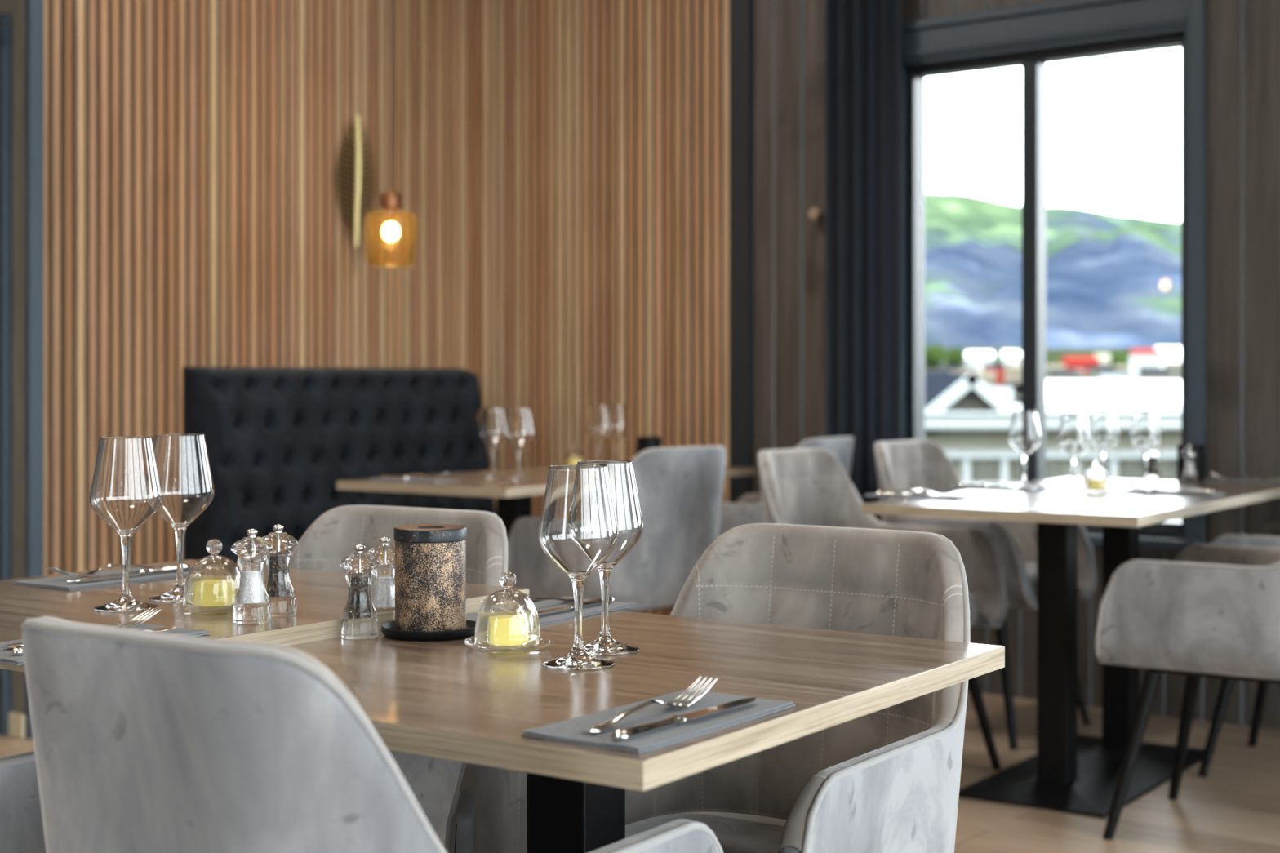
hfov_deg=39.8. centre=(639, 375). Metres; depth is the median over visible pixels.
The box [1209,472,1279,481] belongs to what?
fork
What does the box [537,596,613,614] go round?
table knife
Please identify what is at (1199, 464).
candle holder
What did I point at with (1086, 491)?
plate
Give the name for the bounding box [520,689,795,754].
napkin
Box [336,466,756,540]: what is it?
dining table
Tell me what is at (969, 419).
house
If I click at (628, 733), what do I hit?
table knife
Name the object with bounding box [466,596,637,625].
napkin
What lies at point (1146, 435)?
wine glass
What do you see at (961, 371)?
house
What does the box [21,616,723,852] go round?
armchair
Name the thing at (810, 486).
armchair
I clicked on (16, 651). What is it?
table knife
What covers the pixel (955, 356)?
tree
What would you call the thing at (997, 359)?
tree
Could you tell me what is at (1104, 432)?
wine glass
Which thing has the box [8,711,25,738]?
baseboard
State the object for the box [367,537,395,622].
salt mill
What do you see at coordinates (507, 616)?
glass dome
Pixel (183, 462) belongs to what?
wine glass
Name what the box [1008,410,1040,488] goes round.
wine glass
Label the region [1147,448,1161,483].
pepper mill
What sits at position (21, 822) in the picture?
armchair
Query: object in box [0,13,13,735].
door
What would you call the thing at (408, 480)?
napkin
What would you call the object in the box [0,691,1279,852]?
floor
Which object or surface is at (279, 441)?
tufted sofa
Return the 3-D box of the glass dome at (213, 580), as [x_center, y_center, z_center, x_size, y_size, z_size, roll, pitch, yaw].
[-0.541,0.250,2.249,0.077,0.084,0.077,0,0,11]
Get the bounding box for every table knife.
[9,626,177,656]
[66,564,191,582]
[380,475,437,479]
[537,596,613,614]
[610,697,755,741]
[875,490,955,496]
[959,482,1034,487]
[1132,488,1215,493]
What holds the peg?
attached to the wall at (602, 127)
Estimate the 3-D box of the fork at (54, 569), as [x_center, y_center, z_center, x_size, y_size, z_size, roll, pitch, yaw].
[-0.785,0.283,2.611,0.024,0.020,0.206,0,0,34]
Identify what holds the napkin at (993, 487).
on the dining table at (1069, 772)
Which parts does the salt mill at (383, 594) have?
knob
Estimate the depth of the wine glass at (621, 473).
2.03 m
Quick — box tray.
[381,619,475,640]
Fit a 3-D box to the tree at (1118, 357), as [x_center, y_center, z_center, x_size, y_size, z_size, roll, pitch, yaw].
[46.337,-0.464,169.972,2.208,3.867,2.569,0,0,0]
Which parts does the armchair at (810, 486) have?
seat, leg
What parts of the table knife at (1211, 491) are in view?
blade, knife handle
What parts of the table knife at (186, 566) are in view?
blade, knife handle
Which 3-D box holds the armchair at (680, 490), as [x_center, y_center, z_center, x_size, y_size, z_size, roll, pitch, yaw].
[-0.052,0.639,5.288,0.492,0.868,0.584,0,0,-44]
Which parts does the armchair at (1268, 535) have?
leg, leg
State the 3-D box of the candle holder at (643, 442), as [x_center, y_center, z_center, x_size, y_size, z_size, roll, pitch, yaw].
[0.032,0.265,6.046,0.080,0.110,0.080,0,0,0]
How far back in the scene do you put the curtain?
6.12 m
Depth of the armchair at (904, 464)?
5.38 m
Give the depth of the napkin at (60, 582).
2.54 m
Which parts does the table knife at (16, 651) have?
knife handle, blade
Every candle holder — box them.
[637,436,661,453]
[1177,444,1204,481]
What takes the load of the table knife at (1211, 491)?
on the napkin at (1131, 491)
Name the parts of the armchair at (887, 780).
seat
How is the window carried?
in the wall at (602, 127)
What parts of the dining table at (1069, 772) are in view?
pedestal post, plate, pedestal post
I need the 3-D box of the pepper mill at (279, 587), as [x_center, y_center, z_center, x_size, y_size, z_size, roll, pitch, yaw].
[-0.451,0.242,2.204,0.048,0.113,0.048,0,0,-15]
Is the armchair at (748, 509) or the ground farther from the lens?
the ground
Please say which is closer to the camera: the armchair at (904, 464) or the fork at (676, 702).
the fork at (676, 702)
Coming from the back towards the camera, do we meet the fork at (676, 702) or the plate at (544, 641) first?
the plate at (544, 641)
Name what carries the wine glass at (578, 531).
on the dining table at (447, 700)
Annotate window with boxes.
[901,0,1205,550]
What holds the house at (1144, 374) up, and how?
on the ground
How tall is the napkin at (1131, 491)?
0.006 m
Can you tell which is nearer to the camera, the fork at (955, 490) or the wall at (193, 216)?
the fork at (955, 490)
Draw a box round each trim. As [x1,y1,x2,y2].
[25,0,44,739]
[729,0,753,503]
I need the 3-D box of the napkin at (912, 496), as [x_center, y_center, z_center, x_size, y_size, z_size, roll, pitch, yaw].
[0.734,0.317,4.643,0.262,0.006,0.128,0,0,35]
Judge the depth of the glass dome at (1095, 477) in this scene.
4.81 m
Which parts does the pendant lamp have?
lamp shade, bulb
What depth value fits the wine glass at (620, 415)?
6.12 m
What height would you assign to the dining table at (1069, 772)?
0.750 m
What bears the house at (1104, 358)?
on the ground
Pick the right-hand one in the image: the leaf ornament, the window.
the window
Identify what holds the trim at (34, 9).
attached to the wall at (16, 8)
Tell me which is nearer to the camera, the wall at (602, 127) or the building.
the wall at (602, 127)
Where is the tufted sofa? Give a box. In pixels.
[182,366,539,602]
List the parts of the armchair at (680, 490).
seat frame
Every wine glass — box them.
[89,435,162,612]
[149,433,214,602]
[480,407,506,479]
[505,408,534,481]
[537,464,618,670]
[570,460,643,655]
[586,405,613,460]
[608,404,630,460]
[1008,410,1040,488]
[1057,412,1091,495]
[1089,409,1119,486]
[1129,410,1162,488]
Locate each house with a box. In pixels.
[924,371,1181,520]
[935,366,959,373]
[947,365,973,373]
[959,368,977,375]
[964,351,994,370]
[977,370,995,386]
[982,363,1013,385]
[1001,351,1021,364]
[1004,364,1022,397]
[1045,364,1066,397]
[1049,369,1078,381]
[1060,356,1100,381]
[1067,368,1084,381]
[1087,365,1111,381]
[1093,353,1111,365]
[1099,369,1126,381]
[1112,364,1128,381]
[1128,348,1162,381]
[1137,368,1169,381]
[1141,365,1159,368]
[1155,346,1181,368]
[1163,361,1181,381]
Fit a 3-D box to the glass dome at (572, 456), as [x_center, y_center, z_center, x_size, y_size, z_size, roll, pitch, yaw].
[-0.219,0.271,5.977,0.077,0.084,0.077,0,0,-23]
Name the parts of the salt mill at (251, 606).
knob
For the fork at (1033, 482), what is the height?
0.020 m
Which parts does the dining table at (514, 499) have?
pedestal post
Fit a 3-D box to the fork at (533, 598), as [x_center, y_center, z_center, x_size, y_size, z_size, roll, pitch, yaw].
[-0.144,0.304,2.387,0.024,0.020,0.206,0,0,33]
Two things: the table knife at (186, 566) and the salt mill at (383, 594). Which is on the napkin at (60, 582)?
the table knife at (186, 566)
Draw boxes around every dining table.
[0,559,528,672]
[287,610,1004,852]
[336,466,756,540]
[862,476,1279,818]
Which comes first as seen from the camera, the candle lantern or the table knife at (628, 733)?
the table knife at (628, 733)
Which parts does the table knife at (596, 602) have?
blade, knife handle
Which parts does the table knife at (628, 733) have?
knife handle, blade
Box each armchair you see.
[0,751,46,852]
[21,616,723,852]
[289,505,507,848]
[444,523,970,852]
[507,445,726,612]
[718,435,853,536]
[757,447,1006,770]
[874,440,1096,749]
[1095,543,1279,840]
[1197,522,1279,777]
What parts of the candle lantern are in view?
lid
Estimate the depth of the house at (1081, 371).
119.74 m
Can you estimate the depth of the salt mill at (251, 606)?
2.13 m
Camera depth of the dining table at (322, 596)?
2.27 m
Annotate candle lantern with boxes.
[394,524,466,631]
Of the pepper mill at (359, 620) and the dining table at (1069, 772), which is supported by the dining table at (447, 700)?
the pepper mill at (359, 620)
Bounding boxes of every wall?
[0,0,25,715]
[44,0,474,575]
[474,0,1279,730]
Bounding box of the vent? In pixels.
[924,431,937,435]
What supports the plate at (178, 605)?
on the dining table at (322, 596)
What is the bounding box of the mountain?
[924,191,1181,348]
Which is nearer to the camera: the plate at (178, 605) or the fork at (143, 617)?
the fork at (143, 617)
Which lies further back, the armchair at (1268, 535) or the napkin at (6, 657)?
the armchair at (1268, 535)
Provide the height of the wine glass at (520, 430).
0.219 m
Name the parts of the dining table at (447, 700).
pedestal post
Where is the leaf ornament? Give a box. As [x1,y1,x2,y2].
[334,115,377,245]
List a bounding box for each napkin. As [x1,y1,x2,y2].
[0,623,209,665]
[12,564,188,591]
[368,477,461,483]
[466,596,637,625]
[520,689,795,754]
[863,493,976,500]
[947,485,1053,491]
[1115,488,1226,497]
[1202,478,1279,484]
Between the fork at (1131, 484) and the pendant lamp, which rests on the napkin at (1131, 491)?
the fork at (1131, 484)
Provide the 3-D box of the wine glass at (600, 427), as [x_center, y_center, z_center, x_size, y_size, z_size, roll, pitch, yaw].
[-0.131,0.210,5.843,0.090,0.219,0.090,0,0,-12]
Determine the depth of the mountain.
887.83 m
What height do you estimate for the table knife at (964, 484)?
0.010 m
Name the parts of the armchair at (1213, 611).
leg, leg, seat, seat frame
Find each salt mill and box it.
[231,528,273,624]
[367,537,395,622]
[1180,444,1198,483]
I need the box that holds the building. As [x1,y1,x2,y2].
[989,381,1181,406]
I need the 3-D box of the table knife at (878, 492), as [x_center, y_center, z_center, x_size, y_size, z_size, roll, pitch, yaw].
[0.720,0.311,4.626,0.225,0.010,0.019,0,0,35]
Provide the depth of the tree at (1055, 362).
164.51 m
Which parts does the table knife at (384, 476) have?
knife handle, blade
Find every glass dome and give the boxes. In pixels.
[182,539,239,606]
[475,571,540,645]
[564,443,586,464]
[1081,459,1111,489]
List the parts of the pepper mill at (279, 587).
knob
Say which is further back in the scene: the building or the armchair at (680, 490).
the building
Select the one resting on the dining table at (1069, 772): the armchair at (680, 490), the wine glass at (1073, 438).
the wine glass at (1073, 438)
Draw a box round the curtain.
[825,0,902,522]
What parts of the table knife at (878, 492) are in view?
knife handle, blade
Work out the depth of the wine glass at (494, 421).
5.44 m
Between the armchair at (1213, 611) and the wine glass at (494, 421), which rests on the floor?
the armchair at (1213, 611)
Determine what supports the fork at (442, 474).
on the napkin at (408, 480)
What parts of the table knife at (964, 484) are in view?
knife handle, blade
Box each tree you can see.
[924,342,945,371]
[945,346,965,365]
[993,354,1001,363]
[1051,360,1059,364]
[1110,350,1128,369]
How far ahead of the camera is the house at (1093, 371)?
103.33 m
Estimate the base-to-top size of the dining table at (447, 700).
0.750 m
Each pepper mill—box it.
[262,524,297,617]
[339,544,379,639]
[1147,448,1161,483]
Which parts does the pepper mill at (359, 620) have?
knob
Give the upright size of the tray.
0.012 m
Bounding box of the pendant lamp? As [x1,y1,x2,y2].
[364,0,417,267]
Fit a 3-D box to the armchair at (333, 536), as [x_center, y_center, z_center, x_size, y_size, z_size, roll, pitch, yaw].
[-0.488,0.639,2.506,0.492,0.868,0.583,0,0,32]
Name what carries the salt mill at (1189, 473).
on the dining table at (1069, 772)
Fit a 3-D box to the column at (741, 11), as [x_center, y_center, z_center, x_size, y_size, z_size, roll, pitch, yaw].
[0.379,-0.630,6.555,0.087,3.400,0.042,0,0,39]
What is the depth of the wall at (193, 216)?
6.41 m
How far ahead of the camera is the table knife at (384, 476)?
5.36 m
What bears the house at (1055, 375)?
on the ground
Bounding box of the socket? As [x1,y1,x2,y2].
[386,208,395,222]
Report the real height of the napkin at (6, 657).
0.006 m
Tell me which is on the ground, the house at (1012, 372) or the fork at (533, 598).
the house at (1012, 372)
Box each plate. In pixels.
[173,600,233,613]
[464,635,551,653]
[1076,487,1115,493]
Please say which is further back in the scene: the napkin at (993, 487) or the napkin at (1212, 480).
the napkin at (1212, 480)
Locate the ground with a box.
[927,348,1131,371]
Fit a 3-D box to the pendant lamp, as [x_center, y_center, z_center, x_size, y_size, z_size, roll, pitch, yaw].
[-0.837,-1.347,5.940,0.177,1.966,0.177,0,0,19]
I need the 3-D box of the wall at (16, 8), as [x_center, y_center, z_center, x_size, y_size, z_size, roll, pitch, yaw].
[-2.903,-0.630,6.116,2.835,3.400,0.040,0,0,39]
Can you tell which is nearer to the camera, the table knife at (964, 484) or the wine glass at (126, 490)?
the wine glass at (126, 490)
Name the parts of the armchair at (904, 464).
leg, seat, leg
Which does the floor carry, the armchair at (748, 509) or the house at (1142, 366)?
the armchair at (748, 509)
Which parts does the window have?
pane, sill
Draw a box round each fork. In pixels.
[3,608,160,648]
[44,564,164,577]
[394,472,446,479]
[480,597,573,602]
[583,675,717,733]
[893,488,960,494]
[976,480,1039,485]
[1129,483,1206,493]
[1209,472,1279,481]
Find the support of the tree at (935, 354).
on the ground
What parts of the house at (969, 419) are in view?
panel, panel, handrail, panel, panel, panel, panel, panel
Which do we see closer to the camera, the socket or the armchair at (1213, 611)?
the armchair at (1213, 611)
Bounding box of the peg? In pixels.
[808,207,822,220]
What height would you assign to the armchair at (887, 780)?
0.868 m

